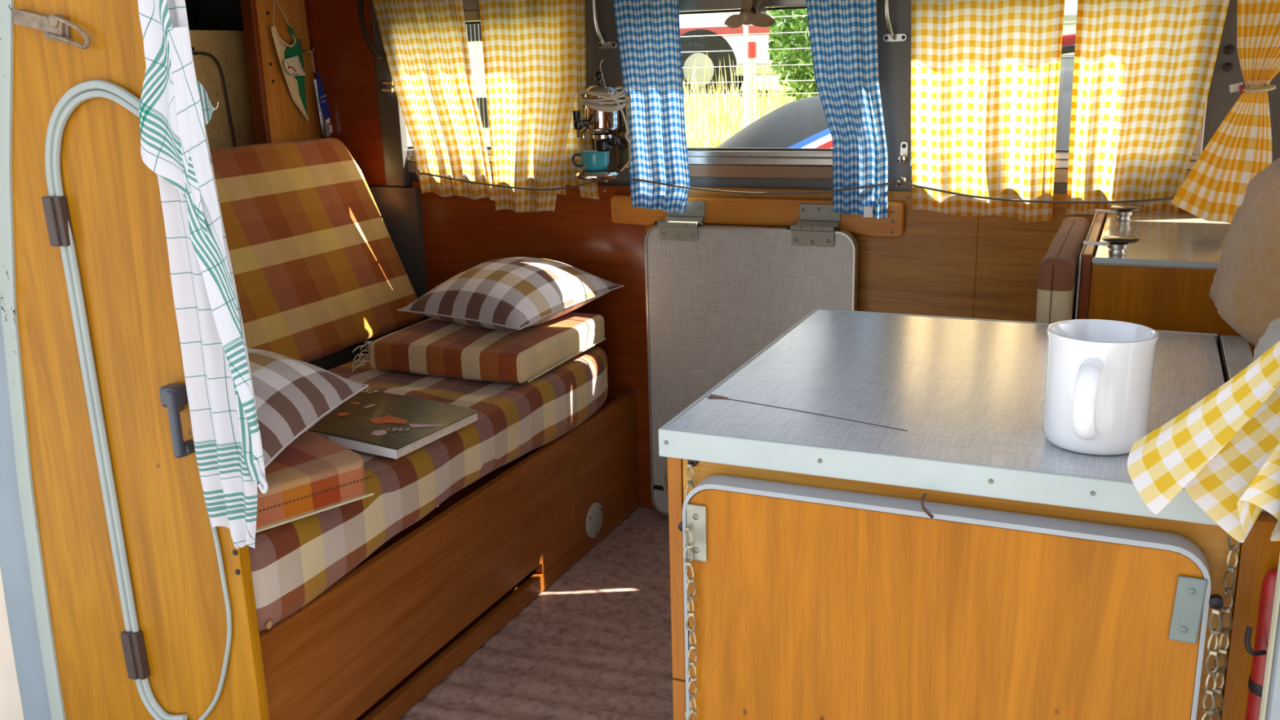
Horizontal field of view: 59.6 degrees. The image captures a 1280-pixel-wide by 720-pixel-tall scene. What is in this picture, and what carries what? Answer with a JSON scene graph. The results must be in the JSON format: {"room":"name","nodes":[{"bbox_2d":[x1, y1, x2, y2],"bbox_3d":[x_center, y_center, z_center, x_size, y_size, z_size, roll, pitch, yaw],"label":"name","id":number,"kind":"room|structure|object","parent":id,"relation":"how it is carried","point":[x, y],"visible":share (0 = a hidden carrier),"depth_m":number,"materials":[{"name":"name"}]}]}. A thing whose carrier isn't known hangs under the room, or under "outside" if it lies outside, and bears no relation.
{"room":"camper van interior","nodes":[
{"label":"camper van interior","id":0,"kind":"room"},
{"bbox_2d":[184,0,200,30],"bbox_3d":[-1.411,-0.399,2.423,0.020,1.300,1.310,5,16,24],"label":"panel","id":1,"kind":"object","parent":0,"point":[192,7],"visible":0.02,"depth_m":2.89,"materials":[{"name":"black"}]},
{"bbox_2d":[398,505,674,719],"bbox_3d":[0.509,0.620,1.849,4.450,0.080,1.440,5,16,24],"label":"floor","id":2,"kind":"structure","parent":0,"point":[596,643],"depth_m":2.08,"materials":[{"name":"brown carpet"}]},
{"bbox_2d":[12,0,270,719],"bbox_3d":[-0.725,-0.060,1.467,0.407,1.500,0.048,5,16,24],"label":"door","id":3,"kind":"structure","parent":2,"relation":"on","point":[114,203],"depth_m":1.50,"materials":[{"name":"wood"}]},
{"bbox_2d":[41,80,231,719],"bbox_3d":[-0.646,0.097,1.472,0.238,0.905,0.018,5,16,24],"label":"seal","id":4,"kind":"object","parent":3,"relation":"attached to","point":[55,207],"visible":0.94,"depth_m":1.49,"materials":[{"name":"grey rubber"}]},
{"bbox_2d":[137,0,268,548],"bbox_3d":[-0.523,-0.141,1.321,0.139,0.794,0.034,5,16,24],"label":"tea towel","id":5,"kind":"object","parent":3,"relation":"hanging from","point":[175,108],"visible":1,"depth_m":1.33,"materials":[{"name":"fabric"}]},
{"bbox_2d":[258,390,639,719],"bbox_3d":[-0.507,0.352,2.238,0.540,0.294,1.281,5,16,24],"label":"bench","id":6,"kind":"object","parent":2,"relation":"on","point":[384,634],"visible":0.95,"depth_m":1.99,"materials":[{"name":"brown wood"}]},
{"bbox_2d":[307,318,429,370],"bbox_3d":[-0.796,0.124,2.296,0.050,0.160,1.230,5,16,24],"label":"ledge","id":7,"kind":"object","parent":6,"relation":"on","point":[344,356],"visible":0.02,"depth_m":2.51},
{"bbox_2d":[209,137,423,362],"bbox_3d":[-0.906,-0.169,2.261,0.281,0.482,1.205,5,16,24],"label":"backrest cushion","id":8,"kind":"object","parent":7,"relation":"on","point":[318,270],"visible":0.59,"depth_m":2.50,"materials":[{"name":"beige fabric"}]},
{"bbox_2d":[248,346,608,631],"bbox_3d":[-0.526,0.148,2.143,0.533,0.164,1.187,5,16,24],"label":"bench cushion","id":9,"kind":"object","parent":6,"relation":"on","point":[292,563],"visible":0.36,"depth_m":1.92,"materials":[{"name":"multicoloured fabric"}]},
{"bbox_2d":[255,431,373,533],"bbox_3d":[-0.570,0.165,1.690,0.351,0.068,0.306,5,16,24],"label":"seat pad","id":10,"kind":"object","parent":9,"relation":"on","point":[314,473],"visible":0.47,"depth_m":1.60,"materials":[{"name":"orange fabric"}]},
{"bbox_2d":[246,347,368,468],"bbox_3d":[-0.617,0.053,1.713,0.434,0.121,0.377,5,16,24],"label":"checked pillow","id":11,"kind":"object","parent":10,"relation":"on","point":[292,395],"visible":0.34,"depth_m":1.67,"materials":[{"name":"brown fabric"}]},
{"bbox_2d":[306,388,478,459],"bbox_3d":[-0.460,0.108,1.971,0.309,0.023,0.230,8,18,31],"label":"magazine","id":12,"kind":"object","parent":9,"relation":"on","point":[390,425],"visible":0.86,"depth_m":1.93,"materials":[{"name":"paper"}]},
{"bbox_2d":[351,312,605,383],"bbox_3d":[-0.340,-0.042,2.423,0.411,0.074,0.406,5,16,24],"label":"cushion","id":13,"kind":"object","parent":9,"relation":"on","point":[434,347],"visible":0.84,"depth_m":2.30,"materials":[{"name":"brown fabric"}]},
{"bbox_2d":[397,257,624,329],"bbox_3d":[-0.294,-0.153,2.478,0.358,0.139,0.414,7,17,29],"label":"throw pillow","id":14,"kind":"object","parent":13,"relation":"on","point":[517,293],"visible":1,"depth_m":2.38,"materials":[{"name":"brown fabric"}]},
{"bbox_2d":[667,457,1279,719],"bbox_3d":[0.455,0.368,1.354,0.662,0.664,0.570,5,16,24],"label":"base cabinet","id":15,"kind":"object","parent":2,"relation":"on","point":[1258,554],"visible":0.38,"depth_m":0.98,"materials":[{"name":"brown wood"}]},
{"bbox_2d":[687,459,698,466],"bbox_3d":[0.054,0.103,1.138,0.011,0.011,0.005,5,16,24],"label":"screw","id":16,"kind":"object","parent":15,"relation":"attached to","point":[695,463],"visible":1,"depth_m":1.14,"materials":[{"name":"metal"}]},
{"bbox_2d":[684,462,693,719],"bbox_3d":[0.053,0.277,1.182,0.018,0.355,0.008,3,16,17],"label":"hanging chain","id":17,"kind":"object","parent":16,"relation":"hanging from","point":[689,465],"visible":0.13,"depth_m":1.14,"materials":[{"name":"metal"}]},
{"bbox_2d":[920,493,933,518],"bbox_3d":[0.266,0.128,1.026,0.012,0.022,0.042,4,16,19],"label":"hook","id":18,"kind":"object","parent":15,"relation":"attached to","point":[924,495],"visible":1,"depth_m":1.01,"materials":[{"name":"silver metal"}]},
{"bbox_2d":[658,308,1229,525],"bbox_3d":[0.383,0.032,1.288,0.533,0.030,0.598,5,16,24],"label":"countertop","id":19,"kind":"structure","parent":15,"relation":"on","point":[948,404],"depth_m":1.17,"materials":[{"name":"metal"}]},
{"bbox_2d":[1043,319,1158,455],"bbox_3d":[0.420,0.026,1.040,0.110,0.108,0.095,-8,16,-23],"label":"mug","id":20,"kind":"object","parent":19,"relation":"on","point":[1100,372],"visible":0.96,"depth_m":1.01,"materials":[{"name":"ceramic"}]},
{"bbox_2d":[1208,534,1240,719],"bbox_3d":[0.500,0.295,0.971,0.014,0.402,0.008,5,16,24],"label":"hanging chain","id":21,"kind":"object","parent":19,"relation":"hanging from","point":[1224,630],"visible":0.7,"depth_m":0.95,"materials":[{"name":"metal"}]},
{"bbox_2d":[682,475,1210,719],"bbox_3d":[0.272,0.440,1.110,0.475,0.630,0.032,5,16,24],"label":"door","id":22,"kind":"structure","parent":15,"relation":"attached to","point":[811,602],"depth_m":1.04,"materials":[{"name":"wood"}]},
{"bbox_2d":[678,520,686,531],"bbox_3d":[0.044,0.169,1.131,0.010,0.010,0.008,5,16,24],"label":"screw","id":23,"kind":"object","parent":22,"relation":"attached to","point":[680,525],"visible":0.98,"depth_m":1.13,"materials":[{"name":"metal"}]},
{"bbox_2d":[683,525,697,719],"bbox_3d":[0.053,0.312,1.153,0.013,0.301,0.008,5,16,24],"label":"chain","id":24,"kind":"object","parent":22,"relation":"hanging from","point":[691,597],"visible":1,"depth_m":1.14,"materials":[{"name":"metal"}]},
{"bbox_2d":[1208,593,1223,608],"bbox_3d":[0.481,0.202,0.934,0.011,0.010,0.010,5,16,24],"label":"screw","id":25,"kind":"object","parent":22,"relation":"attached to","point":[1215,601],"visible":1,"depth_m":0.93,"materials":[{"name":"metal"}]},
{"bbox_2d":[1201,608,1221,719],"bbox_3d":[0.483,0.351,0.962,0.014,0.300,0.008,5,16,24],"label":"hanging chain","id":26,"kind":"object","parent":25,"relation":"hanging from","point":[1213,631],"visible":1,"depth_m":0.94,"materials":[{"name":"metal"}]},
{"bbox_2d":[1220,334,1269,513],"bbox_3d":[0.647,0.050,1.190,0.030,0.026,0.555,5,16,24],"label":"countertop","id":27,"kind":"structure","parent":15,"relation":"on","point":[1237,353],"depth_m":1.34,"materials":[{"name":"metal"}]},
{"bbox_2d":[1244,567,1277,719],"bbox_3d":[0.533,0.277,0.951,0.027,0.215,0.027,5,16,24],"label":"fire extinguisher","id":28,"kind":"object","parent":15,"relation":"attached to","point":[1255,682],"visible":0.62,"depth_m":0.94,"materials":[{"name":"metal"}]},
{"bbox_2d":[1244,626,1266,655],"bbox_3d":[0.511,0.234,0.927,0.017,0.022,0.012,5,16,24],"label":"hook","id":29,"kind":"object","parent":28,"relation":"attached to","point":[1249,629],"visible":1,"depth_m":0.93,"materials":[{"name":"metal"}]},
{"bbox_2d":[1075,208,1253,356],"bbox_3d":[0.873,0.156,1.924,0.240,0.757,0.522,5,16,24],"label":"base cabinet","id":30,"kind":"object","parent":2,"relation":"on","point":[1163,280],"visible":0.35,"depth_m":1.64,"materials":[{"name":"wood"}]},
{"bbox_2d":[1035,216,1089,323],"bbox_3d":[0.700,-0.040,1.859,0.050,0.341,0.463,5,16,24],"label":"cushion","id":31,"kind":"object","parent":30,"relation":"attached to","point":[1058,272],"visible":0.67,"depth_m":1.64,"materials":[{"name":"brown fabric"}]},
{"bbox_2d":[1083,235,1139,256],"bbox_3d":[0.701,-0.170,1.663,0.078,0.027,0.053,5,16,24],"label":"lid catch","id":32,"kind":"object","parent":30,"relation":"on","point":[1117,244],"visible":1,"depth_m":1.65,"materials":[{"name":"metal"}]},
{"bbox_2d":[1095,204,1142,221],"bbox_3d":[0.851,-0.262,1.989,0.078,0.027,0.053,5,16,24],"label":"lid catch","id":33,"kind":"object","parent":30,"relation":"on","point":[1124,212],"visible":1,"depth_m":1.98,"materials":[{"name":"metal"}]},
{"bbox_2d":[1208,157,1279,514],"bbox_3d":[0.925,0.081,1.409,0.397,0.704,0.257,5,16,24],"label":"seat","id":34,"kind":"object","parent":2,"relation":"on","point":[1245,290],"visible":0.52,"depth_m":1.36,"materials":[{"name":"beige fabric"}]},
{"bbox_2d":[1252,317,1279,361],"bbox_3d":[0.824,0.206,1.166,0.373,0.545,0.197,5,16,24],"label":"seat","id":35,"kind":"object","parent":2,"relation":"on","point":[1271,337],"visible":0.2,"depth_m":1.17,"materials":[{"name":"white fabric"}]},
{"bbox_2d":[197,0,1279,507],"bbox_3d":[0.750,-0.278,2.218,4.450,1.550,0.049,5,16,24],"label":"wall","id":36,"kind":"structure","parent":0,"point":[943,264],"depth_m":2.58,"materials":[{"name":"brown wood"}]},
{"bbox_2d":[240,0,320,144],"bbox_3d":[-0.871,-0.655,2.741,0.032,1.000,0.201,5,16,24],"label":"wooden post","id":37,"kind":"object","parent":36,"relation":"attached to","point":[277,118],"visible":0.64,"depth_m":2.69,"materials":[{"name":"brown wood"}]},
{"bbox_2d":[270,0,308,121],"bbox_3d":[-0.849,-0.725,2.709,0.020,0.294,0.101,5,16,24],"label":"pennant","id":38,"kind":"object","parent":37,"relation":"hanging from","point":[291,59],"visible":1,"depth_m":2.72,"materials":[{"name":"beige fabric"}]},
{"bbox_2d":[297,38,315,52],"bbox_3d":[-0.822,-0.775,2.757,0.044,0.033,0.014,-5,15,-14],"label":"wall hook","id":39,"kind":"object","parent":37,"relation":"attached to","point":[300,41],"visible":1,"depth_m":2.75,"materials":[{"name":"metal"}]},
{"bbox_2d":[311,51,332,137],"bbox_3d":[-0.795,-0.659,2.799,0.017,0.224,0.047,5,16,24],"label":"bundle","id":40,"kind":"object","parent":36,"relation":"attached to","point":[323,105],"visible":0.99,"depth_m":2.80,"materials":[{"name":"fabric"}]},
{"bbox_2d":[357,0,386,59],"bbox_3d":[-0.640,-0.796,2.663,0.067,0.154,0.050,5,16,24],"label":"handle","id":41,"kind":"object","parent":36,"relation":"attached to","point":[381,55],"visible":1,"depth_m":2.65,"materials":[{"name":"metal"}]},
{"bbox_2d":[381,80,395,93],"bbox_3d":[-0.605,-0.660,2.697,0.032,0.028,0.024,5,16,24],"label":"clip","id":42,"kind":"object","parent":36,"relation":"attached to","point":[384,90],"visible":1,"depth_m":2.69,"materials":[{"name":"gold metal"}]},
{"bbox_2d":[369,0,410,186],"bbox_3d":[-0.615,-0.789,2.701,0.060,0.735,0.026,5,16,24],"label":"trim","id":43,"kind":"structure","parent":36,"relation":"attached to","point":[393,124],"depth_m":2.75,"materials":[{"name":"grey metal"}]},
{"bbox_2d":[416,169,424,176],"bbox_3d":[-0.526,-0.459,2.733,0.016,0.016,0.060,5,16,24],"label":"wire hook","id":44,"kind":"object","parent":36,"relation":"attached to","point":[418,172],"visible":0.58,"depth_m":2.71,"materials":[{"name":"silver metal"}]},
{"bbox_2d":[405,0,493,173],"bbox_3d":[-0.362,-0.651,2.643,0.512,0.416,0.030,5,16,24],"label":"window","id":45,"kind":"structure","parent":36,"relation":"in","point":[470,16],"depth_m":2.62,"materials":[{"name":"glass"}]},
{"bbox_2d":[572,59,631,180],"bbox_3d":[-0.073,-0.524,2.436,0.154,0.253,0.113,-4,15,-10],"label":"coffee machine","id":46,"kind":"object","parent":36,"relation":"attached to","point":[606,108],"visible":0.97,"depth_m":2.41,"materials":[{"name":"silver metal"}]},
{"bbox_2d":[573,118,589,139],"bbox_3d":[-0.124,-0.499,2.417,0.034,0.045,0.060,5,16,24],"label":"tap","id":47,"kind":"object","parent":46,"relation":"on","point":[579,124],"depth_m":2.41,"materials":[{"name":"silver metal"}]},
{"bbox_2d":[571,149,609,171],"bbox_3d":[-0.102,-0.436,2.448,0.078,0.042,0.067,-9,17,-25],"label":"cup","id":48,"kind":"object","parent":46,"relation":"on","point":[593,160],"visible":0.97,"depth_m":2.43,"materials":[{"name":"teal ceramic"}]},
{"bbox_2d":[592,0,617,48],"bbox_3d":[-0.083,-0.793,2.446,0.048,0.216,0.043,5,16,24],"label":"handle","id":49,"kind":"object","parent":36,"relation":"attached to","point":[602,44],"visible":1,"depth_m":2.46,"materials":[{"name":"metal"}]},
{"bbox_2d":[724,0,776,27],"bbox_3d":[0.235,-0.743,2.246,0.105,0.145,0.126,5,16,24],"label":"fan","id":50,"kind":"object","parent":36,"relation":"attached to","point":[753,12],"visible":1,"depth_m":2.22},
{"bbox_2d":[644,200,857,515],"bbox_3d":[0.240,0.023,2.480,0.474,0.738,0.046,5,16,24],"label":"folding table","id":51,"kind":"object","parent":36,"relation":"attached to","point":[717,296],"visible":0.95,"depth_m":2.45,"materials":[{"name":"laminate"}]},
{"bbox_2d":[662,457,668,493],"bbox_3d":[0.088,0.282,2.580,0.078,0.125,0.024,5,16,24],"label":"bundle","id":52,"kind":"object","parent":51,"relation":"attached to","point":[665,488],"visible":0.16,"depth_m":2.59,"materials":[{"name":"grey"}]},
{"bbox_2d":[610,195,904,237],"bbox_3d":[0.238,-0.313,2.423,0.661,0.073,0.022,5,16,24],"label":"batten","id":53,"kind":"object","parent":36,"relation":"attached to","point":[718,211],"visible":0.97,"depth_m":2.40,"materials":[{"name":"brown wood"}]},
{"bbox_2d":[678,0,876,178],"bbox_3d":[0.232,-0.599,2.383,0.542,0.416,0.030,5,16,24],"label":"window","id":54,"kind":"structure","parent":36,"relation":"in","point":[738,162],"depth_m":2.39,"materials":[{"name":"metal"}]},
{"bbox_2d":[883,0,907,42],"bbox_3d":[0.499,-0.736,2.192,0.048,0.216,0.043,5,16,24],"label":"handle","id":55,"kind":"object","parent":36,"relation":"attached to","point":[891,37],"visible":1,"depth_m":2.22,"materials":[{"name":"metal"}]},
{"bbox_2d":[893,176,906,186],"bbox_3d":[0.528,-0.362,2.273,0.016,0.016,0.060,5,16,24],"label":"wire hook","id":56,"kind":"object","parent":36,"relation":"attached to","point":[902,179],"visible":0.78,"depth_m":2.27,"materials":[{"name":"silver metal"}]},
{"bbox_2d":[420,172,1174,203],"bbox_3d":[0.253,-0.363,2.346,1.706,0.040,0.004,5,16,24],"label":"wire","id":57,"kind":"object","parent":56,"relation":"hanging from","point":[424,173],"visible":0.95,"depth_m":2.29,"materials":[{"name":"metal"}]},
{"bbox_2d":[897,141,908,164],"bbox_3d":[0.533,-0.420,2.269,0.017,0.046,0.037,5,16,24],"label":"coat hook","id":58,"kind":"object","parent":36,"relation":"attached to","point":[901,159],"visible":1,"depth_m":2.28,"materials":[{"name":"metal"}]},
{"bbox_2d":[910,99,1207,182],"bbox_3d":[0.793,-0.550,2.137,0.532,0.416,0.030,5,16,24],"label":"window","id":59,"kind":"structure","parent":36,"relation":"in","point":[1061,161],"depth_m":2.16,"materials":[{"name":"glass"}]},
{"bbox_2d":[1170,0,1279,223],"bbox_3d":[0.982,-0.481,1.682,0.290,0.574,0.048,5,16,24],"label":"curtain","id":60,"kind":"object","parent":36,"relation":"attached to","point":[1240,148],"visible":0.88,"depth_m":1.74,"materials":[{"name":"fabric"}]},
{"bbox_2d":[1222,44,1235,71],"bbox_3d":[1.053,-0.540,1.999,0.018,0.047,0.026,5,16,24],"label":"screws","id":61,"kind":"object","parent":36,"relation":"attached to","point":[1228,49],"visible":1,"depth_m":2.00,"materials":[{"name":"metal"}]},
{"bbox_3d":[0.209,-0.901,2.284,0.630,0.014,0.039,5,16,24],"label":"curtain rod","id":62,"kind":"object","parent":36,"relation":"attached to","visible":0},
{"bbox_2d":[613,0,690,213],"bbox_3d":[0.020,-0.619,2.402,0.182,0.606,0.020,5,16,24],"label":"window curtain","id":63,"kind":"object","parent":62,"relation":"hanging from","point":[648,31],"visible":0.99,"depth_m":2.41,"materials":[{"name":"blue fabric"}]},
{"bbox_2d":[805,0,887,218],"bbox_3d":[0.403,-0.585,2.231,0.195,0.604,0.025,5,16,24],"label":"window curtain","id":64,"kind":"object","parent":62,"relation":"hanging from","point":[843,35],"visible":1,"depth_m":2.24,"materials":[{"name":"blue fabric"}]},
{"bbox_3d":[0.211,0.270,1.098,4.450,2.000,0.059,5,16,24],"label":"wall","id":65,"kind":"structure","parent":0,"visible":0},
{"bbox_2d":[0,565,24,719],"bbox_3d":[-1.131,-0.042,1.636,0.732,1.600,0.090,5,16,24],"label":"trim","id":66,"kind":"structure","parent":65,"relation":"attached to","point":[11,704],"depth_m":1.68,"materials":[{"name":"beige paint"}]},
{"bbox_2d":[0,295,51,719],"bbox_3d":[-0.860,-0.024,1.539,0.229,1.600,0.049,5,16,24],"label":"trim","id":67,"kind":"structure","parent":65,"relation":"attached to","point":[14,562],"depth_m":1.64,"materials":[{"name":"white metal"}]},
{"bbox_2d":[0,0,66,719],"bbox_3d":[-0.829,-0.024,1.535,0.197,1.600,0.031,5,16,24],"label":"trim","id":68,"kind":"structure","parent":65,"relation":"attached to","point":[7,268],"depth_m":1.55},
{"bbox_2d":[189,30,257,150],"bbox_3d":[-1.202,-0.261,2.365,0.032,0.850,1.310,5,16,24],"label":"panel","id":69,"kind":"object","parent":65,"relation":"attached to","point":[220,56],"visible":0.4,"depth_m":2.72,"materials":[{"name":"wood"}]},
{"bbox_2d":[1258,552,1279,719],"bbox_3d":[0.573,0.177,0.824,0.191,1.500,0.032,5,16,24],"label":"door","id":70,"kind":"structure","parent":65,"relation":"in","point":[1270,699],"depth_m":0.86,"materials":[{"name":"grey paint"}]},
{"bbox_2d":[1127,340,1279,542],"bbox_3d":[0.460,0.040,0.850,0.157,0.213,0.040,6,17,26],"label":"cloth","id":71,"kind":"object","parent":70,"relation":"hanging from","point":[1224,450],"visible":1,"depth_m":0.87,"materials":[{"name":"yellow fabric"}]},
{"bbox_3d":[-0.384,-0.953,2.544,0.630,0.014,0.039,5,16,24],"label":"curtain rod","id":72,"kind":"object","parent":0,"visible":0},
{"bbox_2d":[372,0,494,200],"bbox_3d":[-0.503,-0.678,2.652,0.330,0.591,0.021,5,16,24],"label":"window curtain","id":73,"kind":"object","parent":72,"relation":"hanging from","point":[425,42],"visible":0.99,"depth_m":2.66,"materials":[{"name":"yellow fabric"}]},
{"bbox_2d":[479,0,577,212],"bbox_3d":[-0.249,-0.642,2.542,0.254,0.617,0.020,5,16,24],"label":"window curtain","id":74,"kind":"object","parent":72,"relation":"hanging from","point":[529,46],"visible":0.99,"depth_m":2.56,"materials":[{"name":"yellow fabric"}]},
{"bbox_2d":[556,0,599,199],"bbox_3d":[-0.152,-0.656,2.521,0.117,0.585,0.010,4,16,21],"label":"window curtain","id":75,"kind":"object","parent":72,"relation":"hanging from","point":[575,144],"visible":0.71,"depth_m":2.56,"materials":[{"name":"yellow fabric"}]},
{"bbox_3d":[0.807,-0.849,2.022,0.640,0.014,0.039,5,16,24],"label":"curtain rod","id":76,"kind":"object","parent":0,"visible":0},
{"bbox_2d":[911,0,1064,222],"bbox_3d":[0.656,-0.570,2.143,0.288,0.603,0.018,5,16,24],"label":"window curtain","id":77,"kind":"object","parent":76,"relation":"hanging from","point":[985,73],"visible":0.99,"depth_m":2.16,"materials":[{"name":"yellow fabric"}]},
{"bbox_2d":[1066,0,1229,216],"bbox_3d":[0.923,-0.553,2.025,0.256,0.590,0.017,5,16,24],"label":"window curtain","id":78,"kind":"object","parent":76,"relation":"hanging from","point":[1143,69],"visible":0.88,"depth_m":2.05,"materials":[{"name":"yellow fabric"}]},
{"label":"outside","id":79,"kind":"structure","parent":0,"visible":0},
{"bbox_3d":[-7.405,6.015,-15.693,80.000,0.100,43.400,5,16,24],"label":"ground","id":80,"kind":"structure","parent":79,"visible":0},
{"bbox_2d":[682,54,813,147],"bbox_3d":[7.741,-4.442,19.277,26.000,1.233,36.000,5,16,24],"label":"grass bank","id":81,"kind":"object","parent":80,"relation":"on","point":[766,77],"depth_m":9.03,"materials":[{"name":"plant"}]},
{"bbox_2d":[410,21,490,146],"bbox_3d":[-1.198,-1.784,7.095,1.850,2.850,1.615,5,16,24],"label":"trailer","id":82,"kind":"object","parent":81,"relation":"on","point":[473,32],"visible":0.02,"depth_m":6.11,"materials":[{"name":"white paint"}]},
{"bbox_2d":[679,7,812,97],"bbox_3d":[-0.106,-3.563,10.979,3.710,2.120,1.856,5,16,24],"label":"van","id":83,"kind":"object","parent":81,"relation":"on","point":[717,27],"visible":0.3,"depth_m":9.82,"materials":[{"name":"paint"}]},
{"bbox_2d":[747,41,756,124],"bbox_3d":[0.726,-1.670,7.234,0.046,0.750,0.050,5,16,24],"label":"marker post","id":84,"kind":"object","parent":81,"relation":"on","point":[752,46],"visible":0.8,"depth_m":7.18,"materials":[{"name":"white paint"}]},
{"bbox_2d":[765,5,818,100],"bbox_3d":[1.177,-2.082,7.510,0.679,1.380,0.730,5,16,24],"label":"bush","id":85,"kind":"object","parent":81,"relation":"on","point":[792,24],"visible":0.41,"depth_m":7.42,"materials":[{"name":"green plant"}]},
{"bbox_2d":[679,3,1077,128],"bbox_3d":[1.106,-1.914,7.139,8.000,1.450,0.034,5,16,24],"label":"wire fence","id":86,"kind":"object","parent":81,"relation":"on","point":[745,33],"visible":0.12,"depth_m":7.32,"materials":[{"name":"white metal"}]},
{"bbox_2d":[717,66,1073,151],"bbox_3d":[1.712,-0.314,3.969,4.100,1.454,1.470,5,16,24],"label":"car","id":87,"kind":"object","parent":81,"relation":"on","point":[802,123],"visible":0.12,"depth_m":3.94,"materials":[{"name":"grey paint"}]},
{"bbox_2d":[1060,33,1075,67],"bbox_3d":[2.291,-1.225,5.805,0.978,0.920,0.320,5,16,24],"label":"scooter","id":88,"kind":"object","parent":81,"relation":"on","point":[1068,40],"visible":0.02,"depth_m":5.63,"materials":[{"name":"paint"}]},
{"bbox_2d":[1062,33,1075,45],"bbox_3d":[2.314,-1.627,5.682,0.445,0.080,0.240,5,16,24],"label":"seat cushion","id":89,"kind":"object","parent":88,"relation":"on","point":[1068,39],"depth_m":5.62,"materials":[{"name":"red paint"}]},
{"bbox_2d":[1061,0,1077,57],"bbox_3d":[4.077,-3.421,9.993,4.360,2.120,1.856,5,16,24],"label":"van","id":90,"kind":"object","parent":81,"relation":"on","point":[1070,10],"visible":0.02,"depth_m":9.35,"materials":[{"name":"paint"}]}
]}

